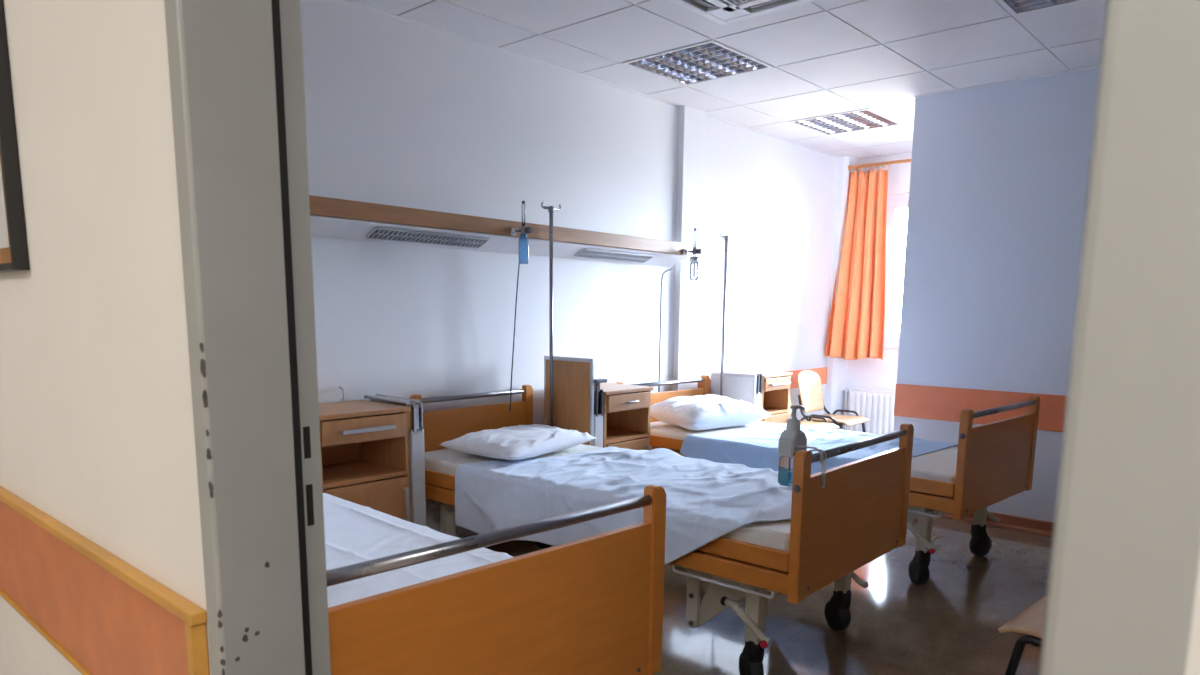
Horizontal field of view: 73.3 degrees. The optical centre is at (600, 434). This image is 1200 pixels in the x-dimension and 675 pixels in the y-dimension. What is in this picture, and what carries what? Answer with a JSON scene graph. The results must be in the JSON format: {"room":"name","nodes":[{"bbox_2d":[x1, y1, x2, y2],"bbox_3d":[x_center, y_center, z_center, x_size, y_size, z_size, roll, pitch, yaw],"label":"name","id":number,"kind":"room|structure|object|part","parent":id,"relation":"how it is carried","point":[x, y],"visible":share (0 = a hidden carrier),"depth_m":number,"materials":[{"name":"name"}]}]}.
{"room":"hospital corridor","nodes":[
{"label":"hospital corridor","id":0,"kind":"room"},
{"bbox_2d":[300,0,836,537],"bbox_3d":[0.062,-0.866,5.096,0.150,2.727,6.840,8,12,41],"label":"wall","id":1,"kind":"structure","parent":0,"point":[401,113],"depth_m":4.37,"materials":[{"name":"paint"}]},
{"bbox_2d":[309,195,688,266],"bbox_3d":[-0.737,-0.994,3.933,0.169,0.147,3.750,8,11,41],"label":"wall light fixture","id":2,"kind":"object","parent":1,"relation":"attached to","point":[329,217],"visible":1,"depth_m":3.96,"materials":[{"name":"brown wood"}]},
{"bbox_2d":[365,227,488,247],"bbox_3d":[-0.807,-0.935,3.839,0.094,0.047,0.653,8,11,41],"label":"grille","id":3,"kind":"object","parent":2,"relation":"attached to","point":[420,235],"depth_m":3.82,"materials":[{"name":"grey metal"}]},
{"bbox_2d":[510,264,519,410],"bbox_3d":[-0.450,-0.551,4.305,0.084,0.861,0.011,5,10,27],"label":"pull cord","id":4,"kind":"object","parent":2,"relation":"hanging from","point":[518,264],"visible":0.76,"depth_m":4.32,"materials":[{"name":"grey plastic"}]},
{"bbox_2d":[510,201,532,263],"bbox_3d":[-0.397,-1.021,4.075,0.141,0.311,0.052,8,12,41],"label":"oxygen flowmeter","id":5,"kind":"object","parent":2,"relation":"attached to","point":[523,240],"visible":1,"depth_m":4.06,"materials":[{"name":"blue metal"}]},
{"bbox_2d":[519,237,528,263],"bbox_3d":[-0.387,-0.937,4.079,0.052,0.145,0.052,8,12,41],"label":"bottle","id":6,"kind":"object","parent":5,"relation":"on","point":[523,241],"depth_m":4.06,"materials":[{"name":"blue plastic"}]},
{"bbox_3d":[-0.390,-1.029,4.067,0.121,0.032,0.032,8,12,41],"label":"valve rod","id":7,"kind":"part","parent":5,"relation":"part of","materials":[{"name":"grey metal"}]},
{"bbox_2d":[575,248,653,262],"bbox_3d":[0.095,-1.070,4.831,0.094,0.047,0.628,8,11,41],"label":"grille","id":8,"kind":"object","parent":2,"relation":"attached to","point":[630,255],"depth_m":4.82,"materials":[{"name":"grey metal"}]},
{"bbox_2d":[658,269,671,391],"bbox_3d":[0.434,-0.681,5.380,0.088,0.839,0.018,-6,11,-34],"label":"pull cord","id":9,"kind":"object","parent":2,"relation":"hanging from","point":[668,269],"visible":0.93,"depth_m":5.35,"materials":[{"name":"plastic"}]},
{"bbox_2d":[682,228,702,279],"bbox_3d":[0.603,-1.157,5.177,0.141,0.326,0.087,8,12,41],"label":"oxygen flowmeter","id":10,"kind":"object","parent":2,"relation":"attached to","point":[694,259],"visible":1,"depth_m":5.15,"materials":[{"name":"silver metal"}]},
{"bbox_2d":[690,262,698,279],"bbox_3d":[0.603,-1.047,5.174,0.055,0.110,0.056,8,12,41],"label":"bottle","id":11,"kind":"object","parent":10,"relation":"on","point":[691,262],"depth_m":5.18,"materials":[{"name":"clear plastic"}]},
{"bbox_3d":[0.601,-1.171,5.158,0.121,0.032,0.032,8,12,41],"label":"valve rod","id":12,"kind":"part","parent":10,"relation":"part of","materials":[{"name":"grey metal"}]},
{"bbox_2d":[341,0,839,156],"bbox_3d":[0.069,-2.071,4.773,0.020,0.006,6.340,8,12,41],"label":"trim","id":13,"kind":"structure","parent":1,"relation":"attached to","point":[348,1],"depth_m":4.34,"materials":[{"name":"white paint"}]},
{"bbox_2d":[698,367,826,393],"bbox_3d":[1.369,-0.421,6.516,0.014,0.150,1.980,8,12,41],"label":"guard","id":14,"kind":"object","parent":1,"relation":"attached to","point":[822,372],"visible":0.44,"depth_m":6.84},
{"bbox_2d":[824,156,856,428],"bbox_3d":[2.139,-1.119,7.208,0.090,2.607,0.200,8,12,41],"label":"trim","id":15,"kind":"structure","parent":1,"relation":"attached to","point":[836,367],"depth_m":7.08,"materials":[{"name":"paint"}]},
{"bbox_2d":[0,0,1199,674],"bbox_3d":[-0.755,-0.288,1.374,9.000,2.727,0.150,8,12,41],"label":"wall","id":16,"kind":"structure","parent":0,"point":[97,435],"depth_m":1.36,"materials":[{"name":"paint"}]},
{"bbox_2d":[0,0,29,271],"bbox_3d":[-1.436,-0.678,1.814,0.760,0.620,0.028,8,12,41],"label":"picture frame","id":17,"kind":"object","parent":16,"relation":"attached to","point":[13,239],"visible":1,"depth_m":1.59,"materials":[{"name":"wood"}]},
{"bbox_2d":[0,163,8,248],"bbox_3d":[-1.430,-0.679,1.821,0.670,0.530,0.010,8,12,41],"label":"print","id":18,"kind":"object","parent":17,"relation":"attached to","point":[4,237],"depth_m":1.68,"materials":[{"name":"paper"}]},
{"bbox_3d":[-1.434,-0.678,1.817,0.732,0.592,0.022,8,12,41],"label":"moulding","id":19,"kind":"part","parent":17,"relation":"part of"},
{"bbox_2d":[0,486,208,674],"bbox_3d":[-2.266,0.156,2.698,4.506,0.290,0.024,8,12,41],"label":"guard","id":20,"kind":"object","parent":16,"relation":"attached to","point":[100,612],"visible":0.99,"depth_m":1.55,"materials":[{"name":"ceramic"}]},
{"bbox_2d":[164,0,1199,674],"bbox_3d":[-0.097,0.098,0.832,1.160,2.145,0.177,8,12,41],"label":"door frame","id":21,"kind":"structure","parent":16,"relation":"in","point":[1125,559],"depth_m":1.03,"materials":[{"name":"grey paint"}]},
{"bbox_2d":[672,105,705,390],"bbox_3d":[0.599,-0.933,5.549,0.055,2.727,0.240,8,12,41],"label":"wall pillar","id":22,"kind":"structure","parent":0,"point":[691,135],"depth_m":5.46,"materials":[{"name":"paint"}]},
{"bbox_2d":[351,0,1105,158],"bbox_3d":[2.195,-1.836,2.872,5.780,0.160,6.380,8,12,41],"label":"ceiling","id":23,"kind":"structure","parent":0,"point":[827,57],"depth_m":4.04,"materials":[{"name":"white tile"}]},
{"bbox_2d":[622,39,773,85],"bbox_3d":[0.532,-2.051,4.369,0.590,0.096,0.590,8,12,41],"label":"ceiling light","id":24,"kind":"object","parent":23,"relation":"attached to","point":[708,60],"visible":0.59,"depth_m":4.38,"materials":[{"name":"white metal"}]},
{"bbox_2d":[669,0,813,24],"bbox_3d":[0.587,-1.774,3.005,0.950,0.034,0.950,8,12,41],"label":"air conditioner","id":25,"kind":"object","parent":23,"relation":"attached to","point":[722,12],"visible":1,"depth_m":3.46,"materials":[{"name":"white plastic"}]},
{"bbox_2d":[724,0,749,3],"bbox_3d":[0.587,-1.773,3.005,0.620,0.024,0.620,8,12,41],"label":"grille","id":26,"kind":"object","parent":25,"relation":"attached to","point":[725,1],"depth_m":3.40,"materials":[{"name":"grey plastic"}]},
{"bbox_2d":[788,108,902,135],"bbox_3d":[1.737,-2.248,5.692,0.590,0.096,0.590,8,12,41],"label":"ceiling light","id":27,"kind":"object","parent":23,"relation":"attached to","point":[867,118],"visible":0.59,"depth_m":5.71,"materials":[{"name":"white metal"}]},
{"bbox_2d":[997,0,1085,15],"bbox_3d":[1.869,-1.851,3.180,0.590,0.096,0.590,8,12,41],"label":"ceiling light","id":28,"kind":"object","parent":23,"relation":"attached to","point":[1015,7],"visible":1,"depth_m":3.49,"materials":[{"name":"white metal"}]},
{"bbox_2d":[484,517,1052,674],"bbox_3d":[2.169,0.848,3.295,5.940,0.060,6.640,8,12,41],"label":"floor","id":29,"kind":"structure","parent":0,"point":[949,624],"depth_m":3.42,"materials":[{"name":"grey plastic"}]},
{"bbox_2d":[319,394,425,525],"bbox_3d":[-1.079,0.297,3.554,0.410,0.887,0.520,8,12,41],"label":"base cabinet","id":30,"kind":"object","parent":29,"relation":"on","point":[373,456],"visible":0.52,"depth_m":3.51,"materials":[{"name":"brown wood"}]},
{"bbox_3d":[-0.978,-0.023,3.359,0.018,0.098,0.392,8,12,41],"label":"drawer","id":31,"kind":"part","parent":30,"relation":"part of","materials":[{"name":"brown wood"}]},
{"bbox_3d":[-0.982,0.438,3.432,0.018,0.471,0.392,8,12,41],"label":"door","id":32,"kind":"part","parent":30,"relation":"part of","materials":[{"name":"brown wood"}]},
{"bbox_3d":[-0.961,-0.020,3.344,0.028,0.018,0.250,8,12,41],"label":"handle","id":33,"kind":"part","parent":30,"relation":"part of","materials":[{"name":"grey metal"}]},
{"bbox_3d":[-0.849,0.307,3.525,0.028,0.160,0.016,8,12,41],"label":"handle","id":34,"kind":"part","parent":30,"relation":"part of","materials":[{"name":"grey metal"}]},
{"bbox_2d":[326,485,665,674],"bbox_3d":[-0.921,0.481,2.448,2.110,0.870,0.956,9,12,44],"label":"hospital bed","id":35,"kind":"object","parent":29,"relation":"on","point":[592,605],"visible":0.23,"depth_m":1.70,"materials":[{"name":"brown wood"}]},
{"bbox_2d":[323,493,512,607],"bbox_3d":[-0.784,0.379,2.290,1.551,0.104,0.812,9,12,44],"label":"sheet","id":36,"kind":"object","parent":35,"relation":"on","point":[354,533],"visible":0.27,"depth_m":2.35,"materials":[{"name":"white fabric"}]},
{"bbox_3d":[-0.179,0.204,1.666,0.027,0.027,0.848,9,12,44],"label":"grab rail","id":37,"kind":"part","parent":35,"relation":"part of","materials":[{"name":"grey metal"}]},
{"bbox_3d":[0.132,0.365,2.012,0.035,0.485,0.048,9,12,44],"label":"post","id":38,"kind":"part","parent":35,"relation":"part of","materials":[{"name":"brown wood"}]},
{"bbox_2d":[544,355,652,450],"bbox_3d":[-0.022,0.064,4.620,0.471,1.035,0.513,8,12,41],"label":"base cabinet","id":39,"kind":"object","parent":29,"relation":"on","point":[617,415],"visible":0.57,"depth_m":4.41,"materials":[{"name":"brown wood"}]},
{"bbox_3d":[0.158,0.271,4.558,0.018,0.471,0.360,8,12,41],"label":"door","id":40,"kind":"part","parent":39,"relation":"part of","materials":[{"name":"brown wood"}]},
{"bbox_3d":[0.162,-0.184,4.486,0.018,0.087,0.360,8,12,41],"label":"drawer","id":41,"kind":"part","parent":39,"relation":"part of","materials":[{"name":"brown wood"}]},
{"bbox_3d":[0.179,-0.181,4.471,0.031,0.017,0.120,8,12,41],"label":"handle","id":42,"kind":"part","parent":39,"relation":"part of","materials":[{"name":"silver metal"}]},
{"bbox_2d":[410,385,913,674],"bbox_3d":[0.105,0.317,3.555,2.160,0.870,0.909,8,12,41],"label":"hospital bed","id":43,"kind":"object","parent":29,"relation":"on","point":[860,514],"visible":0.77,"depth_m":2.81,"materials":[{"name":"brown wood"}]},
{"bbox_3d":[-0.905,0.046,3.979,0.035,0.485,0.054,8,12,41],"label":"post","id":44,"kind":"part","parent":43,"relation":"part of","materials":[{"name":"brown wood"}]},
{"bbox_3d":[-0.731,0.425,3.863,0.052,0.200,0.052,8,12,41],"label":"leg","id":45,"kind":"part","parent":43,"relation":"part of","materials":[{"name":"beige paint"}]},
{"bbox_3d":[-0.655,-0.203,4.222,0.027,0.027,0.710,8,12,41],"label":"grab rail","id":46,"kind":"part","parent":43,"relation":"part of","materials":[{"name":"grey metal"}]},
{"bbox_3d":[-0.658,0.046,4.261,0.022,0.393,0.708,8,12,41],"label":"headboard","id":47,"kind":"part","parent":43,"relation":"part of","materials":[{"name":"brown wood"}]},
{"bbox_2d":[440,424,595,459],"bbox_3d":[-0.385,0.021,3.945,0.440,0.100,0.700,6,11,32],"label":"pillow","id":48,"kind":"object","parent":43,"relation":"on","point":[518,442],"visible":1,"depth_m":3.77,"materials":[{"name":"white fabric"}]},
{"bbox_3d":[-0.409,-0.036,4.530,0.035,0.485,0.054,8,12,41],"label":"post","id":49,"kind":"part","parent":43,"relation":"part of","materials":[{"name":"brown wood"}]},
{"bbox_2d":[541,202,560,426],"bbox_3d":[-0.264,-0.579,4.353,0.031,1.303,0.146,8,12,41],"label":"pole","id":50,"kind":"object","parent":43,"relation":"attached to","point":[551,209],"visible":0.93,"depth_m":4.33,"materials":[{"name":"grey metal"}]},
{"bbox_3d":[0.105,0.373,3.564,1.890,0.052,0.771,8,12,41],"label":"steel frame","id":51,"kind":"part","parent":43,"relation":"part of","materials":[{"name":"white metal"}]},
{"bbox_3d":[-0.177,0.362,3.240,2.090,0.063,0.024,8,12,41],"label":"rail","id":52,"kind":"part","parent":43,"relation":"part of","materials":[{"name":"brown wood"}]},
{"bbox_3d":[-0.170,0.292,3.239,2.068,0.064,0.024,8,12,41],"label":"rail","id":53,"kind":"part","parent":43,"relation":"part of","materials":[{"name":"brown wood"}]},
{"bbox_3d":[0.104,0.215,3.541,2.055,0.108,0.821,8,12,41],"label":"mattress","id":54,"kind":"part","parent":43,"relation":"part of","materials":[{"name":"white fabric"}]},
{"bbox_2d":[455,446,792,564],"bbox_3d":[0.244,0.299,3.412,1.633,0.317,1.015,8,12,41],"label":"sheet","id":55,"kind":"object","parent":43,"relation":"on","point":[706,500],"visible":0.82,"depth_m":3.26,"materials":[{"name":"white fabric"}]},
{"bbox_3d":[0.341,0.594,2.958,0.055,0.237,0.012,8,12,41],"label":"lift arm","id":56,"kind":"part","parent":43,"relation":"part of","materials":[{"name":"beige paint"}]},
{"bbox_3d":[0.457,0.605,2.876,0.288,0.232,0.010,8,12,41],"label":"lift plate","id":57,"kind":"part","parent":43,"relation":"part of","materials":[{"name":"beige paint"}]},
{"bbox_3d":[0.409,0.499,2.734,0.412,0.028,0.012,8,12,41],"label":"accessory rail","id":58,"kind":"part","parent":43,"relation":"part of","materials":[{"name":"grey plastic"}]},
{"bbox_2d":[742,641,763,670],"bbox_3d":[0.529,0.763,2.787,0.054,0.128,0.076,-1,9,-10],"label":"caster wheel","id":59,"kind":"object","parent":43,"relation":"attached to","point":[752,653],"depth_m":2.75,"materials":[{"name":"black rubber"}]},
{"bbox_3d":[0.532,0.612,2.756,0.052,0.200,0.052,8,12,41],"label":"leg","id":60,"kind":"part","parent":43,"relation":"part of","materials":[{"name":"beige paint"}]},
{"bbox_3d":[0.623,0.290,2.519,0.035,0.485,0.054,8,12,41],"label":"post","id":61,"kind":"part","parent":43,"relation":"part of","materials":[{"name":"brown wood"}]},
{"bbox_2d":[778,405,821,486],"bbox_3d":[0.661,0.039,2.591,0.149,0.260,0.101,8,12,41],"label":"dispenser","id":62,"kind":"object","parent":43,"relation":"attached to","point":[793,439],"visible":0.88,"depth_m":2.60,"materials":[{"name":"grey plastic"}]},
{"bbox_2d":[778,456,792,486],"bbox_3d":[0.618,0.114,2.625,0.048,0.100,0.076,8,12,41],"label":"bottle","id":63,"kind":"object","parent":62,"relation":"on","point":[784,470],"depth_m":2.63,"materials":[{"name":"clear plastic"}]},
{"bbox_2d":[810,449,825,487],"bbox_3d":[0.693,0.108,2.579,0.055,0.124,0.023,8,12,41],"label":"wire hanger","id":64,"kind":"object","parent":43,"relation":"hanging from","point":[822,484],"visible":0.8,"depth_m":2.56,"materials":[{"name":"silver metal"}]},
{"bbox_2d":[829,589,850,616],"bbox_3d":[0.980,0.688,3.290,0.054,0.128,0.076,-2,9,-18],"label":"caster wheel","id":65,"kind":"object","parent":43,"relation":"attached to","point":[839,603],"depth_m":3.26,"materials":[{"name":"black rubber"}]},
{"bbox_3d":[0.984,0.537,3.258,0.052,0.200,0.052,8,12,41],"label":"leg","id":66,"kind":"part","parent":43,"relation":"part of","materials":[{"name":"beige paint"}]},
{"bbox_3d":[0.901,0.285,2.836,0.022,0.393,0.799,8,12,41],"label":"footboard","id":67,"kind":"part","parent":43,"relation":"part of","materials":[{"name":"brown wood"}]},
{"bbox_3d":[0.903,0.036,2.796,0.027,0.027,0.801,8,12,41],"label":"grab rail","id":68,"kind":"part","parent":43,"relation":"part of","materials":[{"name":"grey metal"}]},
{"bbox_3d":[1.179,0.198,3.138,0.035,0.485,0.054,8,12,41],"label":"post","id":69,"kind":"part","parent":43,"relation":"part of","materials":[{"name":"brown wood"}]},
{"bbox_2d":[710,369,791,423],"bbox_3d":[1.065,-0.028,5.827,0.470,0.862,0.493,8,12,41],"label":"nightstand","id":70,"kind":"object","parent":29,"relation":"on","point":[769,390],"visible":0.45,"depth_m":5.65,"materials":[{"name":"brown wood"}]},
{"bbox_3d":[1.246,0.093,5.752,0.018,0.471,0.340,8,12,41],"label":"door","id":71,"kind":"part","parent":70,"relation":"part of","materials":[{"name":"brown wood"}]},
{"bbox_3d":[1.250,-0.359,5.681,0.018,0.082,0.340,8,12,41],"label":"drawer","id":72,"kind":"part","parent":70,"relation":"part of","materials":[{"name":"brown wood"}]},
{"bbox_3d":[1.268,-0.357,5.665,0.028,0.018,0.250,8,12,41],"label":"handle","id":73,"kind":"part","parent":70,"relation":"part of","materials":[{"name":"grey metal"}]},
{"bbox_2d":[789,393,838,428],"bbox_3d":[1.501,-0.038,6.078,0.524,0.813,0.468,8,12,41],"label":"chair","id":74,"kind":"object","parent":29,"relation":"on","point":[825,424],"visible":0.2,"depth_m":6.16,"materials":[{"name":"brown wood"}]},
{"bbox_3d":[1.348,-0.296,6.180,0.106,0.338,0.379,8,12,41],"label":"backrest","id":75,"kind":"part","parent":74,"relation":"part of","materials":[{"name":"brown wood"}]},
{"bbox_3d":[1.526,-0.061,6.053,0.400,0.039,0.404,8,12,41],"label":"seat","id":76,"kind":"part","parent":74,"relation":"part of","materials":[{"name":"brown wood"}]},
{"bbox_2d":[616,375,1039,584],"bbox_3d":[1.166,0.153,4.643,0.932,0.875,2.170,-8,12,-44],"label":"hospital bed","id":77,"kind":"object","parent":29,"relation":"on","point":[991,463],"visible":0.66,"depth_m":3.83,"materials":[{"name":"brown wood"}]},
{"bbox_3d":[0.425,-0.339,5.340,0.824,0.027,0.027,-8,12,-44],"label":"grab rail","id":78,"kind":"part","parent":77,"relation":"part of","materials":[{"name":"grey metal"}]},
{"bbox_3d":[0.423,-0.104,5.377,0.822,0.363,0.022,-8,12,-44],"label":"headboard","id":79,"kind":"part","parent":77,"relation":"part of","materials":[{"name":"brown wood"}]},
{"bbox_3d":[0.732,-0.190,5.667,0.054,0.455,0.035,-8,12,-44],"label":"post","id":80,"kind":"part","parent":77,"relation":"part of","materials":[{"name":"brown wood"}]},
{"bbox_2d":[650,394,769,429],"bbox_3d":[0.675,-0.152,5.078,0.700,0.170,0.459,-6,11,-38],"label":"pillow","id":81,"kind":"object","parent":77,"relation":"on","point":[709,411],"visible":0.99,"depth_m":4.92,"materials":[{"name":"white fabric"}]},
{"bbox_2d":[720,232,732,395],"bbox_3d":[0.844,-0.730,5.506,0.031,1.263,0.146,8,12,41],"label":"pole","id":82,"kind":"object","parent":77,"relation":"attached to","point":[726,237],"visible":0.88,"depth_m":5.48,"materials":[{"name":"grey metal"}]},
{"bbox_3d":[0.861,0.129,4.340,0.024,0.064,2.078,-8,12,-44],"label":"rail","id":83,"kind":"part","parent":77,"relation":"part of","materials":[{"name":"brown wood"}]},
{"bbox_3d":[0.852,0.199,4.341,0.024,0.063,2.100,-8,12,-44],"label":"rail","id":84,"kind":"part","parent":77,"relation":"part of","materials":[{"name":"brown wood"}]},
{"bbox_3d":[1.165,0.064,4.630,0.844,0.086,2.065,-8,12,-44],"label":"mattress","id":85,"kind":"part","parent":77,"relation":"part of","materials":[{"name":"white fabric"}]},
{"bbox_2d":[680,423,957,473],"bbox_3d":[1.225,0.143,4.555,1.052,0.288,1.250,-8,12,-44],"label":"sheet","id":86,"kind":"object","parent":77,"relation":"on","point":[751,447],"visible":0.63,"depth_m":4.43,"materials":[{"name":"fabric"}]},
{"bbox_3d":[1.468,0.448,3.937,0.010,0.232,0.288,-8,12,-44],"label":"lift plate","id":87,"kind":"part","parent":77,"relation":"part of","materials":[{"name":"beige paint"}]},
{"bbox_2d":[912,550,930,572],"bbox_3d":[1.531,0.606,3.843,0.054,0.128,0.076,0,9,-6],"label":"caster wheel","id":88,"kind":"object","parent":77,"relation":"attached to","point":[921,560],"depth_m":3.81,"materials":[{"name":"black rubber"}]},
{"bbox_3d":[1.533,0.455,3.811,0.052,0.200,0.052,-8,12,-44],"label":"leg","id":89,"kind":"part","parent":77,"relation":"part of","materials":[{"name":"beige paint"}]},
{"bbox_3d":[1.402,0.342,3.790,0.012,0.028,0.412,-8,12,-44],"label":"accessory rail","id":90,"kind":"part","parent":77,"relation":"part of","materials":[{"name":"grey plastic"}]},
{"bbox_3d":[1.165,0.212,4.652,0.794,0.052,1.900,-8,12,-44],"label":"steel frame","id":91,"kind":"part","parent":77,"relation":"part of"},
{"bbox_3d":[1.603,0.133,3.561,0.054,0.490,0.035,-8,12,-44],"label":"post","id":92,"kind":"part","parent":77,"relation":"part of","materials":[{"name":"brown wood"}]},
{"bbox_2d":[971,523,987,546],"bbox_3d":[2.027,0.537,4.307,0.076,0.128,0.054,-3,10,-24],"label":"caster wheel","id":93,"kind":"object","parent":77,"relation":"attached to","point":[979,535],"depth_m":4.28,"materials":[{"name":"black rubber"}]},
{"bbox_3d":[2.021,0.386,4.280,0.052,0.200,0.052,-8,12,-44],"label":"leg","id":94,"kind":"part","parent":77,"relation":"part of","materials":[{"name":"beige paint"}]},
{"bbox_3d":[1.911,0.130,3.864,0.822,0.398,0.022,-8,12,-44],"label":"footboard","id":95,"kind":"part","parent":77,"relation":"part of","materials":[{"name":"brown wood"}]},
{"bbox_3d":[1.913,-0.122,3.824,0.824,0.027,0.027,-8,12,-44],"label":"grab rail","id":96,"kind":"part","parent":77,"relation":"part of","materials":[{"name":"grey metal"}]},
{"bbox_3d":[2.220,0.045,4.154,0.054,0.490,0.035,-8,12,-44],"label":"post","id":97,"kind":"part","parent":77,"relation":"part of","materials":[{"name":"brown wood"}]},
{"bbox_2d":[797,370,869,432],"bbox_3d":[1.866,-0.098,6.479,0.524,0.813,0.468,8,12,41],"label":"chair","id":98,"kind":"object","parent":29,"relation":"on","point":[810,397],"visible":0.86,"depth_m":6.54,"materials":[{"name":"brown wood"}]},
{"bbox_3d":[1.618,-0.007,6.466,0.144,0.615,0.060,8,12,41],"label":"leg","id":99,"kind":"part","parent":98,"relation":"part of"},
{"bbox_3d":[1.713,-0.356,6.580,0.106,0.338,0.379,8,12,41],"label":"backrest","id":100,"kind":"part","parent":98,"relation":"part of","materials":[{"name":"brown wood"}]},
{"bbox_3d":[1.802,0.115,6.296,0.327,0.429,0.034,8,12,41],"label":"leg","id":101,"kind":"part","parent":98,"relation":"part of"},
{"bbox_3d":[1.891,-0.120,6.453,0.400,0.039,0.404,8,12,41],"label":"seat","id":102,"kind":"part","parent":98,"relation":"part of","materials":[{"name":"brown wood"}]},
{"bbox_3d":[2.070,0.071,6.590,0.327,0.429,0.034,8,12,41],"label":"leg","id":103,"kind":"part","parent":98,"relation":"part of","materials":[{"name":"black metal"}]},
{"bbox_2d":[998,596,1046,674],"bbox_3d":[1.402,0.570,2.207,0.438,0.813,0.524,-8,12,-43],"label":"chair","id":104,"kind":"object","parent":29,"relation":"on","point":[1030,622],"visible":0.24,"depth_m":2.21,"materials":[{"name":"brown wood"}]},
{"bbox_3d":[1.380,0.540,2.226,0.404,0.039,0.400,-8,12,-43],"label":"seat","id":105,"kind":"part","parent":104,"relation":"part of","materials":[{"name":"brown wood"}]},
{"bbox_3d":[1.190,0.759,2.166,0.034,0.429,0.327,-8,12,-43],"label":"leg","id":106,"kind":"part","parent":104,"relation":"part of","materials":[{"name":"black metal"}]},
{"bbox_2d":[842,152,911,429],"bbox_3d":[4.405,-0.892,5.517,5.740,2.727,0.300,8,12,41],"label":"wall","id":107,"kind":"structure","parent":0,"point":[866,373],"depth_m":7.06,"materials":[{"name":"paint"}]},
{"bbox_2d":[843,388,894,434],"bbox_3d":[2.946,-0.018,6.693,1.974,0.607,0.115,8,12,41],"label":"radiator","id":108,"kind":"object","parent":107,"relation":"attached to","point":[876,405],"visible":0.2,"depth_m":7.09,"materials":[{"name":"white metal"}]},
{"bbox_2d":[850,388,894,393],"bbox_3d":[2.970,-0.302,6.622,1.908,0.022,0.082,8,12,41],"label":"grille","id":109,"kind":"object","parent":108,"relation":"attached to","point":[852,390],"depth_m":7.12,"materials":[{"name":"white metal"}]},
{"bbox_2d":[848,159,910,170],"bbox_3d":[3.704,-2.081,5.654,4.225,0.053,0.174,8,12,41],"label":"curtain rod","id":110,"kind":"object","parent":107,"relation":"attached to","point":[889,162],"visible":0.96,"depth_m":6.78,"materials":[{"name":"brown wood"}]},
{"bbox_2d":[825,167,888,360],"bbox_3d":[2.242,-1.453,6.953,0.500,1.612,0.180,5,10,27],"label":"curtain","id":111,"kind":"object","parent":110,"relation":"hanging from","point":[857,315],"visible":1,"depth_m":6.94,"materials":[{"name":"orange fabric"}]},
{"bbox_2d":[884,194,908,348],"bbox_3d":[3.772,-1.224,5.908,3.610,1.310,0.160,8,12,41],"label":"window","id":112,"kind":"structure","parent":107,"relation":"in","point":[894,202],"depth_m":7.00,"materials":[{"name":"white glass"}]},
{"bbox_3d":[3.746,-0.590,5.985,3.610,0.033,0.100,8,12,41],"label":"sill","id":113,"kind":"part","parent":112,"relation":"part of","materials":[{"name":"white plastic"}]},
{"bbox_2d":[893,67,1099,535],"bbox_3d":[3.642,-0.620,3.747,4.475,2.727,0.162,8,12,41],"label":"wall","id":114,"kind":"structure","parent":0,"point":[999,175],"depth_m":4.77,"materials":[{"name":"blue paint"}]},
{"bbox_2d":[894,384,1066,431],"bbox_3d":[3.161,-0.044,4.181,3.312,0.210,0.014,8,12,41],"label":"guard","id":115,"kind":"object","parent":114,"relation":"attached to","point":[914,401],"visible":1,"depth_m":4.96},
{"bbox_2d":[914,65,1099,97],"bbox_3d":[3.607,-1.838,3.503,4.475,0.006,0.020,8,12,41],"label":"trim","id":116,"kind":"structure","parent":114,"relation":"attached to","point":[1099,65],"depth_m":4.61,"materials":[{"name":"white paint"}]}
]}

